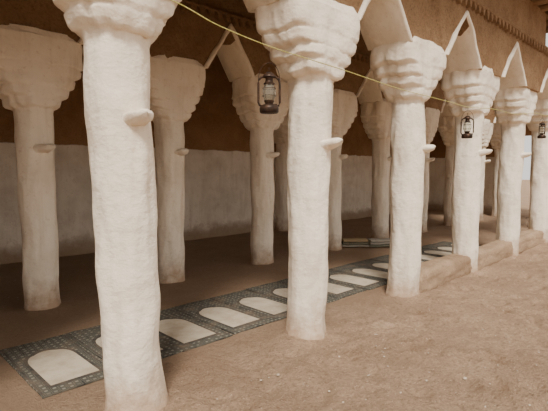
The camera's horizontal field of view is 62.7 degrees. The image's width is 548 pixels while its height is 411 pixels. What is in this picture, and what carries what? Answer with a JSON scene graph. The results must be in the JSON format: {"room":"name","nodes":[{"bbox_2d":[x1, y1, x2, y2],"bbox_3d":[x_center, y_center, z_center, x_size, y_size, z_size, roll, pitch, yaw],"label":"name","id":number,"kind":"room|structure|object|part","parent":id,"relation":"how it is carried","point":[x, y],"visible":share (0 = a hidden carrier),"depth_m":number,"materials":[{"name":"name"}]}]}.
{"room":"mosque","nodes":[
{"label":"mosque","id":0,"kind":"room"},
{"bbox_2d":[0,45,429,263],"bbox_3d":[-0.953,-1.387,10.064,18.615,4.150,0.372,-4,6,-44],"label":"wall","id":1,"kind":"structure","parent":0,"point":[217,168],"depth_m":9.30,"materials":[{"name":"beige paint"}]},
{"bbox_2d":[0,0,498,124],"bbox_3d":[1.046,-2.593,7.909,18.000,1.320,0.596,-4,6,-44],"label":"ceiling","id":2,"kind":"structure","parent":0,"point":[185,34],"depth_m":5.87,"materials":[{"name":"paint"}]},
{"bbox_2d":[0,180,547,410],"bbox_3d":[-2.526,0.851,7.551,132.278,0.097,139.880,-4,6,-44],"label":"floor","id":3,"kind":"structure","parent":0,"point":[224,370],"depth_m":3.81,"materials":[{"name":"brown soil"}]},
{"bbox_2d":[0,23,82,310],"bbox_3d":[-2.449,-0.298,4.659,0.925,2.868,0.590,-4,6,-44],"label":"column","id":4,"kind":"structure","parent":3,"relation":"on","point":[39,68],"depth_m":4.51,"materials":[{"name":"paint"}]},
{"bbox_2d":[0,334,103,398],"bbox_3d":[-1.648,1.173,3.390,0.525,0.013,1.040,-4,6,-44],"label":"rug","id":5,"kind":"object","parent":3,"relation":"on","point":[55,365],"visible":0.96,"depth_m":3.32,"materials":[{"name":"grey fabric"}]},
{"bbox_2d":[53,0,181,410],"bbox_3d":[-0.897,-0.139,2.682,0.960,2.868,0.614,-4,6,-44],"label":"column","id":6,"kind":"structure","parent":3,"relation":"on","point":[117,36],"depth_m":2.55,"materials":[{"name":"paint"}]},
{"bbox_2d":[65,325,181,359],"bbox_3d":[-1.286,1.143,3.764,0.534,0.013,1.052,-4,6,-44],"label":"rug","id":7,"kind":"object","parent":3,"relation":"on","point":[90,338],"visible":0.34,"depth_m":3.75,"materials":[{"name":"grey fabric"}]},
{"bbox_2d":[150,55,205,283],"bbox_3d":[-1.328,-0.385,5.741,0.934,2.868,0.600,-4,6,-44],"label":"column","id":8,"kind":"structure","parent":3,"relation":"on","point":[177,84],"depth_m":5.59,"materials":[{"name":"paint"}]},
{"bbox_2d":[159,308,232,351],"bbox_3d":[-0.902,1.114,4.117,0.515,0.013,1.048,-4,6,-44],"label":"rug","id":9,"kind":"object","parent":3,"relation":"on","point":[184,332],"visible":0.66,"depth_m":3.98,"materials":[{"name":"grey fabric"}]},
{"bbox_2d":[170,298,275,334],"bbox_3d":[-0.539,1.084,4.491,0.532,0.013,1.050,-4,6,-44],"label":"rug","id":10,"kind":"object","parent":3,"relation":"on","point":[228,318],"visible":1,"depth_m":4.43,"materials":[{"name":"grey fabric"}]},
{"bbox_2d":[210,290,286,320],"bbox_3d":[-0.162,1.055,4.850,0.528,0.013,1.058,-4,6,-44],"label":"rug","id":11,"kind":"object","parent":3,"relation":"on","point":[267,306],"visible":0.84,"depth_m":4.83,"materials":[{"name":"grey fabric"}]},
{"bbox_2d":[232,73,288,264],"bbox_3d":[-0.164,-0.476,6.871,0.948,2.868,0.598,-4,6,-44],"label":"column","id":12,"kind":"structure","parent":3,"relation":"on","point":[261,127],"depth_m":6.72,"materials":[{"name":"paint"}]},
{"bbox_2d":[2,264,547,406],"bbox_3d":[1.091,0.945,6.290,9.804,0.019,6.611,-4,6,-44],"label":"pebbles","id":13,"kind":"object","parent":3,"relation":"on","point":[277,374],"visible":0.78,"depth_m":3.32,"materials":[{"name":"brown stone"}]},
{"bbox_2d":[273,110,288,230],"bbox_3d":[0.193,-0.775,10.587,0.927,2.868,0.573,-4,6,-44],"label":"column","id":14,"kind":"structure","parent":3,"relation":"on","point":[280,136],"depth_m":10.46,"materials":[{"name":"paint"}]},
{"bbox_2d":[246,282,339,303],"bbox_3d":[0.201,1.025,5.228,0.531,0.013,1.052,-4,6,-44],"label":"rug","id":15,"kind":"object","parent":3,"relation":"on","point":[278,290],"visible":0.61,"depth_m":5.34,"materials":[{"name":"grey fabric"}]},
{"bbox_2d":[255,0,359,339],"bbox_3d":[0.317,-0.237,3.900,0.921,2.868,0.580,-4,6,-44],"label":"column","id":16,"kind":"structure","parent":3,"relation":"on","point":[323,31],"depth_m":3.72,"materials":[{"name":"paint"}]},
{"bbox_2d":[277,278,365,298],"bbox_3d":[0.568,0.995,5.596,0.530,0.013,1.051,-4,6,-44],"label":"rug","id":17,"kind":"object","parent":3,"relation":"on","point":[334,289],"visible":0.41,"depth_m":5.39,"materials":[{"name":"beige fabric"}]},
{"bbox_2d":[328,89,357,250],"bbox_3d":[1.047,-0.572,8.055,0.942,2.868,0.591,-4,6,-44],"label":"column","id":18,"kind":"structure","parent":3,"relation":"on","point":[345,106],"depth_m":7.90,"materials":[{"name":"paint"}]},
{"bbox_2d":[341,238,369,246],"bbox_3d":[1.517,0.699,8.479,0.500,0.142,0.302,0,5,-1],"label":"rug","id":19,"kind":"object","parent":3,"relation":"on","point":[346,242],"visible":0.96,"depth_m":8.34,"materials":[{"name":"beige fabric"}]},
{"bbox_2d":[328,269,386,289],"bbox_3d":[0.956,0.967,5.943,0.528,0.013,1.048,-4,6,-44],"label":"rug","id":20,"kind":"object","parent":3,"relation":"on","point":[367,283],"visible":0.74,"depth_m":5.82,"materials":[{"name":"beige fabric"}]},
{"bbox_2d":[329,264,387,280],"bbox_3d":[1.323,0.937,6.316,0.527,0.013,1.056,-4,6,-44],"label":"rug","id":21,"kind":"object","parent":3,"relation":"on","point":[379,274],"visible":0.85,"depth_m":6.34,"materials":[{"name":"grey fabric"}]},
{"bbox_2d":[349,259,388,270],"bbox_3d":[1.690,0.907,6.687,0.526,0.013,1.047,-4,6,-44],"label":"rug","id":22,"kind":"object","parent":3,"relation":"on","point":[375,264],"visible":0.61,"depth_m":6.81,"materials":[{"name":"grey fabric"}]},
{"bbox_2d":[360,98,391,237],"bbox_3d":[2.198,-0.662,9.175,0.957,2.868,0.615,-4,6,-44],"label":"column","id":23,"kind":"structure","parent":3,"relation":"on","point":[375,116],"depth_m":9.02,"materials":[{"name":"paint"}]},
{"bbox_2d":[367,238,389,246],"bbox_3d":[1.998,0.698,8.487,0.500,0.142,0.302,-1,5,-10],"label":"rug","id":24,"kind":"object","parent":3,"relation":"on","point":[373,242],"visible":0.78,"depth_m":8.36,"materials":[{"name":"beige fabric"}]},
{"bbox_2d":[371,255,424,261],"bbox_3d":[2.074,0.879,7.040,0.519,0.013,1.040,-4,6,-44],"label":"rug","id":25,"kind":"object","parent":3,"relation":"on","point":[385,258],"visible":0.15,"depth_m":7.27,"materials":[{"name":"grey fabric"}]},
{"bbox_2d":[370,36,446,296],"bbox_3d":[1.504,-0.334,5.101,0.907,2.868,0.585,-4,6,-44],"label":"column","id":26,"kind":"structure","parent":3,"relation":"on","point":[417,65],"depth_m":4.94,"materials":[{"name":"paint"}]},
{"bbox_2d":[421,107,439,232],"bbox_3d":[3.385,-0.755,10.333,0.944,2.868,0.601,-4,6,-44],"label":"column","id":27,"kind":"structure","parent":3,"relation":"on","point":[432,115],"depth_m":10.18,"materials":[{"name":"paint"}]},
{"bbox_2d":[421,254,440,260],"bbox_3d":[2.460,0.851,7.388,0.523,0.013,1.049,-4,6,-44],"label":"rug","id":28,"kind":"object","parent":3,"relation":"on","point":[424,257],"visible":0.19,"depth_m":7.34,"materials":[{"name":"beige fabric"}]},
{"bbox_2d":[421,248,451,256],"bbox_3d":[2.823,0.821,7.764,0.523,0.013,1.053,-4,6,-44],"label":"rug","id":29,"kind":"object","parent":3,"relation":"on","point":[423,250],"visible":0.48,"depth_m":7.78,"materials":[{"name":"beige fabric"}]},
{"bbox_2d":[421,244,451,251],"bbox_3d":[3.195,0.791,8.130,0.525,0.013,1.053,-4,6,-44],"label":"rug","id":30,"kind":"object","parent":3,"relation":"on","point":[430,246],"visible":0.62,"depth_m":8.28,"materials":[{"name":"grey fabric"}]},
{"bbox_2d":[438,116,454,225],"bbox_3d":[4.564,-0.847,11.476,0.939,2.868,0.582,-4,6,-44],"label":"column","id":31,"kind":"structure","parent":3,"relation":"on","point":[446,125],"depth_m":11.35,"materials":[{"name":"paint"}]},
{"bbox_2d":[434,241,480,246],"bbox_3d":[3.580,0.763,8.477,0.527,0.013,1.058,-4,6,-44],"label":"rug","id":32,"kind":"object","parent":3,"relation":"on","point":[443,243],"visible":0.32,"depth_m":8.74,"materials":[{"name":"grey fabric"}]},
{"bbox_2d":[441,66,499,272],"bbox_3d":[2.755,-0.436,6.373,0.586,2.868,0.906,4,6,42],"label":"column","id":33,"kind":"structure","parent":3,"relation":"on","point":[476,88],"depth_m":6.23,"materials":[{"name":"paint"}]},
{"bbox_2d":[419,229,544,292],"bbox_3d":[4.663,0.666,8.389,8.723,0.326,0.373,-5,6,-45],"label":"step","id":34,"kind":"structure","parent":3,"relation":"on","point":[438,271],"depth_m":6.21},
{"bbox_2d":[527,99,547,242],"bbox_3d":[5.273,-0.638,8.880,0.891,2.868,0.581,-4,6,-44],"label":"column","id":35,"kind":"structure","parent":34,"relation":"on","point":[538,207],"depth_m":8.77,"materials":[{"name":"paint"}]},
{"bbox_2d":[479,119,493,220],"bbox_3d":[5.740,-0.940,12.632,0.948,2.868,0.603,-4,6,-44],"label":"column","id":36,"kind":"structure","parent":3,"relation":"on","point":[487,126],"depth_m":12.45,"materials":[{"name":"paint"}]},
{"bbox_2d":[490,125,500,215],"bbox_3d":[6.921,-1.031,13.767,0.957,2.868,0.613,-4,6,-44],"label":"column","id":37,"kind":"structure","parent":3,"relation":"on","point":[495,141],"depth_m":13.66,"materials":[{"name":"paint"}]},
{"bbox_2d":[492,87,536,255],"bbox_3d":[4.016,-0.536,7.616,0.909,2.868,0.566,-4,6,-44],"label":"column","id":38,"kind":"structure","parent":3,"relation":"on","point":[518,101],"depth_m":7.47,"materials":[{"name":"paint"}]},
{"bbox_3d":[-2.104,-0.047,1.534,0.906,2.868,0.575,-4,6,-44],"label":"column","id":39,"kind":"structure","parent":3,"relation":"on","visible":0},
{"bbox_2d":[171,0,547,115],"bbox_3d":[2.438,-1.332,5.509,0.082,0.264,12.191,5,6,45],"label":"rope","id":40,"kind":"object","parent":39,"relation":"attached to","point":[171,0],"visible":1,"depth_m":3.29,"materials":[{"name":"yellow fabric"}]},
{"bbox_2d":[257,51,280,113],"bbox_3d":[-0.033,-0.847,3.040,0.132,0.440,0.132,3,5,31],"label":"hurricane lantern","id":41,"kind":"object","parent":40,"relation":"hanging from","point":[269,92],"visible":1,"depth_m":3.02,"materials":[{"name":"metal"}]},
{"bbox_3d":[-0.033,-0.765,3.046,0.092,0.107,0.092,-1,5,-9],"label":"glass globe","id":42,"kind":"part","parent":41,"relation":"part of","materials":[{"name":"white"}]},
{"bbox_3d":[-0.033,-0.671,3.054,0.132,0.088,0.132,-1,5,-9],"label":"fuel tank","id":43,"kind":"part","parent":41,"relation":"part of","materials":[{"name":"metal"}]},
{"bbox_2d":[263,72,275,84],"bbox_3d":[-0.033,-0.859,3.039,0.092,0.085,0.092,-1,5,-9],"label":"hood","id":44,"kind":"object","parent":41,"relation":"attached to","point":[269,76],"depth_m":3.01,"materials":[{"name":"metal"}]},
{"bbox_2d":[460,111,473,138],"bbox_3d":[2.374,-1.015,5.522,0.132,0.377,0.132,-3,5,-33],"label":"hurricane lantern","id":45,"kind":"object","parent":40,"relation":"hanging from","point":[467,124],"visible":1,"depth_m":5.50,"materials":[{"name":"metal"}]},
{"bbox_3d":[2.374,-0.965,5.526,0.092,0.107,0.092,0,5,6],"label":"glass globe","id":46,"kind":"part","parent":45,"relation":"part of","materials":[{"name":"white"}]},
{"bbox_3d":[2.374,-0.871,5.534,0.132,0.088,0.132,0,5,6],"label":"fuel tank","id":47,"kind":"part","parent":45,"relation":"part of","materials":[{"name":"metal"}]},
{"bbox_2d":[464,116,471,122],"bbox_3d":[2.374,-1.058,5.519,0.092,0.085,0.092,0,5,6],"label":"hood","id":48,"kind":"object","parent":45,"relation":"attached to","point":[467,118],"depth_m":5.49,"materials":[{"name":"metal"}]},
{"bbox_2d":[537,117,545,138],"bbox_3d":[4.557,-1.338,7.647,0.132,0.390,0.132,2,5,27],"label":"hurricane lantern","id":49,"kind":"object","parent":40,"relation":"hanging from","point":[541,130],"visible":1,"depth_m":7.62,"materials":[{"name":"metal"}]},
{"bbox_3d":[4.557,-1.187,7.660,0.132,0.088,0.132,-2,5,-24],"label":"fuel tank","id":50,"kind":"part","parent":49,"relation":"part of","materials":[{"name":"metal"}]},
{"bbox_2d":[243,0,547,99],"bbox_3d":[2.751,-2.453,6.168,18.000,1.320,0.596,-4,6,-44],"label":"wall","id":51,"kind":"structure","parent":0,"point":[508,37],"depth_m":5.75,"materials":[{"name":"paint"}]},
{"bbox_2d":[428,124,531,213],"bbox_3d":[7.585,-1.735,14.400,0.310,4.150,5.357,-4,6,-44],"label":"wall","id":52,"kind":"structure","parent":0,"point":[436,167],"depth_m":15.94,"materials":[{"name":"beige paint"}]},
{"bbox_2d":[531,0,547,32],"bbox_3d":[1.212,-3.246,7.606,17.888,0.146,6.174,-4,6,-44],"label":"ceiling beams","id":53,"kind":"structure","parent":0,"point":[542,4],"depth_m":7.29,"materials":[{"name":"brown wood"}]}
]}

